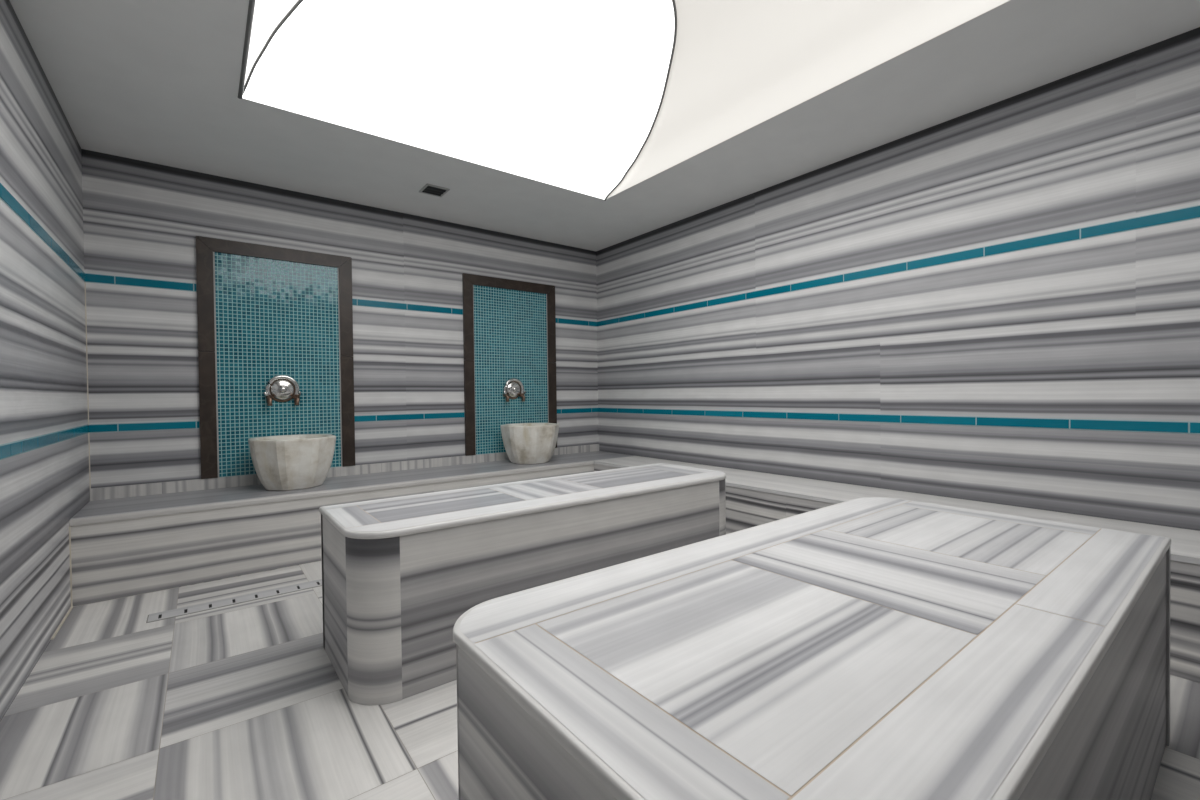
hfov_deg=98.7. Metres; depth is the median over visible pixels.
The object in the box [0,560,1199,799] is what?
floor
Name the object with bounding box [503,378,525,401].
tap
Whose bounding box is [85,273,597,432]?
trim
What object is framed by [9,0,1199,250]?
ceiling
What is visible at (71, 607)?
trim
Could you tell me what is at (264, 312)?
mosaic panel
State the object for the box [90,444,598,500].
baseboard
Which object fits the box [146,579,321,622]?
floor drain
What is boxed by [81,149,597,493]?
wall
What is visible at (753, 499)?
marble ledge
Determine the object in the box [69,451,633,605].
marble ledge
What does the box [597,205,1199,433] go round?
trim
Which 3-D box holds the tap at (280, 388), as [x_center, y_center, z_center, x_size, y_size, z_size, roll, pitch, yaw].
[-2.035,-0.064,3.304,0.214,0.197,0.065,-1,1,-38]
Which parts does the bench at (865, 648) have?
panel, panel, panel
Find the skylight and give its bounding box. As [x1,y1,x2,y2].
[238,0,1009,200]
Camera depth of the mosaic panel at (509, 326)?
4.29 m
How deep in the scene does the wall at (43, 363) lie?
1.92 m
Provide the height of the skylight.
0.371 m
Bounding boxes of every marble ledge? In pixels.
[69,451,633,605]
[594,456,1199,682]
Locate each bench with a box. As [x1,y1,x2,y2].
[319,463,725,704]
[453,497,1170,799]
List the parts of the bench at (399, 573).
panel, panel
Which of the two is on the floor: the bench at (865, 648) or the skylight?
the bench at (865, 648)
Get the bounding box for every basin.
[248,434,335,490]
[500,423,558,463]
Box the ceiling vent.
[419,184,449,196]
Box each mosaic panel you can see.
[196,236,354,478]
[462,273,556,455]
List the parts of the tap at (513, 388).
spout, plate, spout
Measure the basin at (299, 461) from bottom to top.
0.304 m
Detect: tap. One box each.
[263,375,300,405]
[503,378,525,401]
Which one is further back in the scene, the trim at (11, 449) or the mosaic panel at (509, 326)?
the mosaic panel at (509, 326)
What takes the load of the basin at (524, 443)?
on the marble ledge at (128, 546)
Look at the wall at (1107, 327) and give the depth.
2.55 m
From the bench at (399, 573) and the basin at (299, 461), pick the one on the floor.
the bench at (399, 573)
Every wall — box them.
[0,0,89,720]
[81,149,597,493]
[596,27,1199,530]
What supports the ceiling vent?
in the ceiling
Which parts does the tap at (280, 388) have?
spout, plate, knob, spout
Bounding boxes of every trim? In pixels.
[0,183,88,459]
[51,282,90,639]
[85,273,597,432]
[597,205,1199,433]
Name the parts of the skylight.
edge trim, fabric panel, fabric panel, fabric panel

